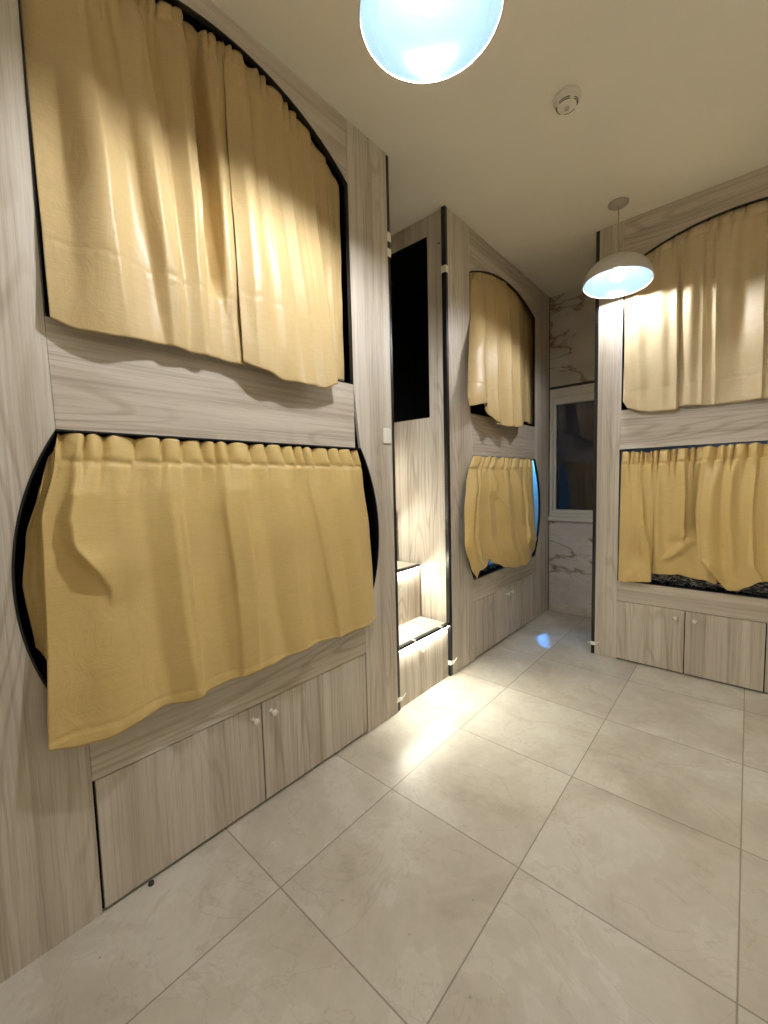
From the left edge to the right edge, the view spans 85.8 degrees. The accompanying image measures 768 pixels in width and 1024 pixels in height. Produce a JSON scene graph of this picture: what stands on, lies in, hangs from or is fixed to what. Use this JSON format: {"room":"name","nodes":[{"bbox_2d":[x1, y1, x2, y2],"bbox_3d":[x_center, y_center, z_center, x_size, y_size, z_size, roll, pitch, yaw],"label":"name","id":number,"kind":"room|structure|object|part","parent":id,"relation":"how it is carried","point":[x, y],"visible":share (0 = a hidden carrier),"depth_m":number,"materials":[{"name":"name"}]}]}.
{"room":"dormitory","nodes":[
{"label":"dormitory","id":0,"kind":"room"},
{"bbox_2d":[0,610,767,1023],"bbox_3d":[0.724,1.318,1.329,4.380,0.060,5.953,2,6,41],"label":"floor","id":1,"kind":"structure","parent":0,"point":[554,830],"depth_m":1.45,"materials":[{"name":"beige tile"}]},
{"bbox_2d":[148,880,153,886],"bbox_3d":[-0.823,1.310,1.459,0.020,0.012,0.020,2,6,41],"label":"door stop","id":2,"kind":"object","parent":1,"relation":"on","point":[151,882],"visible":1,"depth_m":1.46,"materials":[{"name":"grey rubber"}]},
{"bbox_2d":[0,0,405,983],"bbox_3d":[-0.890,-0.325,1.976,0.929,3.200,1.988,2,6,41],"label":"bunk bed","id":3,"kind":"object","parent":1,"relation":"on","point":[82,828],"visible":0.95,"depth_m":1.49,"materials":[{"name":"brown wood"}]},
{"bbox_2d":[20,0,250,365],"bbox_3d":[-0.788,-1.179,1.412,0.140,1.239,0.655,2,5,37],"label":"curtain","id":4,"kind":"object","parent":3,"relation":"hanging from","point":[126,98],"visible":0.94,"depth_m":1.35,"materials":[{"name":"beige fabric"}]},
{"bbox_3d":[-0.734,1.070,1.583,0.018,0.444,0.605,2,6,41],"label":"door","id":5,"kind":"part","parent":3,"relation":"part of","materials":[{"name":"brown wood"}]},
{"bbox_3d":[-0.596,-1.222,1.634,0.020,1.215,1.259,2,6,41],"label":"edge trim","id":6,"kind":"part","parent":3,"relation":"part of","materials":[{"name":"black"}]},
{"bbox_3d":[-0.547,0.167,1.754,0.020,0.925,1.549,2,6,41],"label":"edge trim","id":7,"kind":"part","parent":3,"relation":"part of","materials":[{"name":"black"}]},
{"bbox_2d":[23,433,375,750],"bbox_3d":[-0.539,0.192,1.712,0.132,0.951,1.440,2,6,41],"label":"curtain","id":8,"kind":"object","parent":3,"relation":"hanging from","point":[157,574],"visible":1,"depth_m":1.46,"materials":[{"name":"yellow fabric"}]},
{"bbox_3d":[-0.578,-0.455,1.691,0.018,0.325,1.257,2,6,41],"label":"rail","id":9,"kind":"part","parent":3,"relation":"part of","materials":[{"name":"brown wood"}]},
{"bbox_3d":[-0.528,0.725,1.801,0.018,0.195,1.269,2,6,41],"label":"rail","id":10,"kind":"part","parent":3,"relation":"part of","materials":[{"name":"brown wood"}]},
{"bbox_3d":[-0.544,0.887,1.749,0.037,0.031,0.031,2,6,41],"label":"knob","id":11,"kind":"part","parent":3,"relation":"part of","materials":[{"name":"beige"}]},
{"bbox_3d":[-0.486,0.881,1.815,0.037,0.031,0.031,2,6,41],"label":"knob","id":12,"kind":"part","parent":3,"relation":"part of","materials":[{"name":"beige"}]},
{"bbox_2d":[222,41,337,388],"bbox_3d":[-0.426,-1.196,1.777,0.118,1.276,0.487,2,6,41],"label":"curtain","id":13,"kind":"object","parent":3,"relation":"hanging from","point":[286,328],"visible":1,"depth_m":1.74,"materials":[{"name":"beige fabric"}]},
{"bbox_3d":[-0.318,1.025,2.054,0.018,0.444,0.644,2,6,41],"label":"door","id":14,"kind":"part","parent":3,"relation":"part of","materials":[{"name":"brown wood"}]},
{"bbox_2d":[310,140,343,380],"bbox_3d":[-0.291,-1.219,2.020,0.034,1.117,0.242,2,6,41],"label":"curtain","id":15,"kind":"object","parent":3,"relation":"hanging from","point":[326,185],"visible":0.52,"depth_m":2.05,"materials":[{"name":"beige fabric"}]},
{"bbox_2d":[383,428,390,443],"bbox_3d":[0.017,-0.432,2.346,0.009,0.085,0.066,2,6,41],"label":"switch plate","id":16,"kind":"object","parent":3,"relation":"attached to","point":[386,431],"depth_m":2.34,"materials":[{"name":"beige plastic"}]},
{"bbox_3d":[0.044,-0.380,2.409,0.030,3.196,0.024,2,6,41],"label":"corner trim","id":17,"kind":"part","parent":3,"relation":"part of","materials":[{"name":"black"}]},
{"bbox_2d":[396,510,448,707],"bbox_3d":[-0.065,0.395,2.972,0.892,1.578,0.551,2,6,41],"label":"staircase","id":18,"kind":"structure","parent":1,"relation":"on","point":[423,642],"depth_m":2.81,"materials":[{"name":"brown wood"}]},
{"bbox_2d":[390,205,549,675],"bbox_3d":[0.742,-0.501,3.819,0.929,3.200,1.944,2,6,41],"label":"bunk bed","id":19,"kind":"object","parent":1,"relation":"on","point":[437,433],"visible":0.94,"depth_m":3.10,"materials":[{"name":"brown wood"}]},
{"bbox_3d":[0.143,-1.290,3.044,0.463,1.225,0.022,2,6,41],"label":"edge trim","id":20,"kind":"part","parent":19,"relation":"part of","materials":[{"name":"black"}]},
{"bbox_3d":[0.114,-0.436,3.151,0.874,3.200,0.018,2,6,41],"label":"panel","id":21,"kind":"part","parent":19,"relation":"part of","materials":[{"name":"brown wood"}]},
{"bbox_3d":[0.434,-0.422,2.846,0.034,3.196,0.028,2,6,41],"label":"corner trim","id":22,"kind":"part","parent":19,"relation":"part of","materials":[{"name":"black"}]},
{"bbox_3d":[0.893,0.894,3.421,0.018,0.444,0.583,2,6,41],"label":"door","id":23,"kind":"part","parent":19,"relation":"part of","materials":[{"name":"brown wood"}]},
{"bbox_2d":[467,272,523,426],"bbox_3d":[0.921,-1.296,3.281,0.192,1.237,1.206,2,5,38],"label":"curtain","id":24,"kind":"object","parent":19,"relation":"hanging from","point":[495,370],"visible":0.98,"depth_m":3.23,"materials":[{"name":"beige fabric"}]},
{"bbox_2d":[464,456,536,577],"bbox_3d":[1.018,0.019,3.429,0.140,0.951,1.382,2,6,41],"label":"curtain","id":25,"kind":"object","parent":19,"relation":"hanging from","point":[499,517],"visible":1,"depth_m":3.32,"materials":[{"name":"yellow fabric"}]},
{"bbox_2d":[470,551,533,576],"bbox_3d":[0.757,0.433,3.917,0.815,0.078,1.810,2,6,41],"label":"mattress","id":26,"kind":"object","parent":19,"relation":"on","point":[488,568],"visible":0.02,"depth_m":3.45,"materials":[{"name":"black fabric"}]},
{"bbox_3d":[1.066,0.004,3.576,0.020,0.948,1.476,2,6,41],"label":"edge trim","id":27,"kind":"part","parent":19,"relation":"part of","materials":[{"name":"black"}]},
{"bbox_3d":[1.020,-1.339,3.463,0.020,1.140,1.218,2,6,41],"label":"edge trim","id":28,"kind":"part","parent":19,"relation":"part of","materials":[{"name":"black"}]},
{"bbox_3d":[1.038,-0.619,3.516,0.018,0.305,1.216,2,6,41],"label":"rail","id":29,"kind":"part","parent":19,"relation":"part of","materials":[{"name":"brown wood"}]},
{"bbox_3d":[1.080,0.562,3.618,0.018,0.172,1.194,2,6,41],"label":"rail","id":30,"kind":"part","parent":19,"relation":"part of","materials":[{"name":"brown wood"}]},
{"bbox_3d":[1.283,0.852,3.862,0.018,0.444,0.586,2,6,41],"label":"door","id":31,"kind":"part","parent":19,"relation":"part of","materials":[{"name":"brown wood"}]},
{"bbox_2d":[521,301,532,424],"bbox_3d":[1.363,-1.418,3.916,0.071,1.152,0.425,2,6,41],"label":"curtain","id":32,"kind":"object","parent":19,"relation":"hanging from","point":[527,321],"visible":0.71,"depth_m":3.89,"materials":[{"name":"yellow fabric"}]},
{"bbox_3d":[1.691,-0.558,4.265,0.034,3.196,0.016,2,6,41],"label":"corner trim","id":33,"kind":"part","parent":19,"relation":"part of","materials":[{"name":"black"}]},
{"bbox_2d":[590,166,767,693],"bbox_3d":[2.554,-0.478,2.894,1.824,3.200,0.929,2,6,41],"label":"bunk bed","id":34,"kind":"object","parent":1,"relation":"on","point":[718,636],"visible":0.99,"depth_m":2.89,"materials":[{"name":"brown wood"}]},
{"bbox_3d":[1.624,-0.475,3.166,0.026,3.196,0.030,2,6,41],"label":"corner trim","id":35,"kind":"part","parent":34,"relation":"part of","materials":[{"name":"black"}]},
{"bbox_2d":[618,451,653,581],"bbox_3d":[1.826,0.039,2.987,0.214,0.957,0.126,2,6,41],"label":"curtain","id":36,"kind":"object","parent":34,"relation":"hanging from","point":[637,469],"visible":1,"depth_m":2.97,"materials":[{"name":"yellow fabric"}]},
{"bbox_3d":[1.933,0.899,3.015,0.415,0.444,0.018,2,6,41],"label":"door","id":37,"kind":"part","parent":34,"relation":"part of","materials":[{"name":"brown wood"}]},
{"bbox_2d":[623,235,679,411],"bbox_3d":[1.845,-1.271,2.856,0.347,1.162,0.104,2,6,41],"label":"curtain","id":38,"kind":"object","parent":34,"relation":"hanging from","point":[651,342],"visible":0.88,"depth_m":2.83,"materials":[{"name":"beige fabric"}]},
{"bbox_2d":[651,447,716,583],"bbox_3d":[2.035,0.018,2.815,0.389,0.905,0.110,2,6,41],"label":"curtain","id":39,"kind":"object","parent":34,"relation":"hanging from","point":[676,472],"visible":0.89,"depth_m":2.83,"materials":[{"name":"yellow fabric"}]},
{"bbox_3d":[2.227,0.046,2.673,1.258,0.980,0.020,2,6,41],"label":"edge trim","id":40,"kind":"part","parent":34,"relation":"part of","materials":[{"name":"black"}]},
{"bbox_3d":[2.241,0.611,2.715,1.256,0.152,0.018,2,6,41],"label":"rail","id":41,"kind":"part","parent":34,"relation":"part of","materials":[{"name":"brown wood"}]},
{"bbox_3d":[2.212,-0.583,2.627,1.256,0.283,0.018,2,6,41],"label":"rail","id":42,"kind":"part","parent":34,"relation":"part of","materials":[{"name":"brown wood"}]},
{"bbox_3d":[2.196,-1.300,2.571,1.252,1.155,0.020,2,6,41],"label":"edge trim","id":43,"kind":"part","parent":34,"relation":"part of","materials":[{"name":"black"}]},
{"bbox_2d":[648,574,767,596],"bbox_3d":[2.598,0.449,2.977,1.660,0.133,0.815,2,6,41],"label":"mattress","id":44,"kind":"object","parent":34,"relation":"on","point":[761,588],"visible":0.06,"depth_m":2.82,"materials":[{"name":"black fabric"}]},
{"bbox_2d":[678,199,767,405],"bbox_3d":[2.300,-1.278,2.466,0.933,1.204,0.113,2,6,42],"label":"curtain","id":45,"kind":"object","parent":34,"relation":"hanging from","point":[723,289],"visible":0.94,"depth_m":2.60,"materials":[{"name":"yellow fabric"}]},
{"bbox_3d":[2.247,0.911,2.739,0.408,0.444,0.018,2,6,41],"label":"door","id":46,"kind":"part","parent":34,"relation":"part of","materials":[{"name":"brown wood"}]},
{"bbox_2d":[696,443,767,590],"bbox_3d":[2.363,0.042,2.487,0.780,0.938,0.130,2,6,41],"label":"curtain","id":47,"kind":"object","parent":34,"relation":"hanging from","point":[732,494],"visible":1,"depth_m":2.60,"materials":[{"name":"yellow fabric"}]},
{"bbox_3d":[2.560,0.924,2.462,0.417,0.444,0.018,2,6,41],"label":"door","id":48,"kind":"part","parent":34,"relation":"part of","materials":[{"name":"brown wood"}]},
{"bbox_2d":[211,0,767,296],"bbox_3d":[0.644,-1.932,1.089,4.380,0.060,5.953,2,6,41],"label":"ceiling","id":49,"kind":"structure","parent":0,"point":[672,106],"depth_m":2.03,"materials":[{"name":"white paint"}]},
{"bbox_2d":[358,0,504,84],"bbox_3d":[0.129,-1.666,1.179,0.418,0.458,0.418,2,6,41],"label":"pendant lamp","id":50,"kind":"object","parent":49,"relation":"hanging from","point":[419,42],"visible":1,"depth_m":1.32,"materials":[{"name":"white glass"}]},
{"bbox_3d":[0.133,-1.501,1.192,0.082,0.090,0.082,2,6,41],"label":"bulb","id":51,"kind":"part","parent":50,"relation":"part of","materials":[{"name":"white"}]},
{"bbox_2d":[553,85,580,114],"bbox_3d":[0.870,-1.945,1.964,0.122,0.054,0.122,-2,4,-8],"label":"smoke detector","id":52,"kind":"object","parent":49,"relation":"attached to","point":[565,101],"visible":1,"depth_m":1.94,"materials":[{"name":"beige plastic"}]},
{"bbox_2d":[583,197,653,298],"bbox_3d":[1.559,-1.781,2.754,0.418,0.531,0.417,2,6,41],"label":"pendant lamp","id":53,"kind":"object","parent":49,"relation":"hanging from","point":[619,274],"visible":1,"depth_m":2.78,"materials":[{"name":"beige plastic"}]},
{"bbox_3d":[1.568,-1.597,2.771,0.082,0.090,0.082,4,2,41],"label":"bulb","id":54,"kind":"part","parent":53,"relation":"part of","materials":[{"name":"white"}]},
{"bbox_3d":[1.569,-1.620,2.770,0.416,0.165,0.416,4,2,41],"label":"lamp shade","id":55,"kind":"part","parent":53,"relation":"part of","materials":[{"name":"white metal"}]},
{"bbox_3d":[1.564,-1.879,2.751,0.023,0.296,0.006,-4,5,-32],"label":"cord","id":56,"kind":"part","parent":53,"relation":"part of","materials":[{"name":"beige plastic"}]},
{"bbox_2d":[549,288,594,608],"bbox_3d":[2.685,-0.523,3.469,4.380,3.320,0.100,2,6,41],"label":"wall","id":57,"kind":"structure","parent":0,"point":[572,313],"depth_m":4.12,"materials":[{"name":"white stone"}]},
{"bbox_2d":[549,602,591,617],"bbox_3d":[1.996,1.005,4.150,0.671,0.085,0.012,2,6,41],"label":"baseboard","id":58,"kind":"structure","parent":57,"relation":"attached to","point":[579,611],"depth_m":4.22,"materials":[{"name":"beige stone"}]},
{"bbox_2d":[548,383,593,521],"bbox_3d":[1.968,-0.569,4.056,0.658,1.330,0.125,2,6,41],"label":"window","id":59,"kind":"structure","parent":57,"relation":"in","point":[571,408],"depth_m":4.12,"materials":[{"name":"grey"}]},
{"bbox_3d":[1.984,0.071,4.103,0.658,0.045,0.125,2,6,41],"label":"sill","id":60,"kind":"part","parent":59,"relation":"part of","materials":[{"name":"grey stone"}]},
{"bbox_3d":[1.967,-0.549,4.055,0.531,1.064,0.006,2,6,41],"label":"pane","id":61,"kind":"part","parent":59,"relation":"part of","materials":[{"name":"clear glass"}]},
{"bbox_2d":[550,380,593,389],"bbox_3d":[1.943,-1.244,3.987,0.671,0.027,0.004,2,6,41],"label":"trim","id":62,"kind":"structure","parent":57,"relation":"attached to","point":[592,381],"depth_m":4.06,"materials":[{"name":"black"}]}
]}

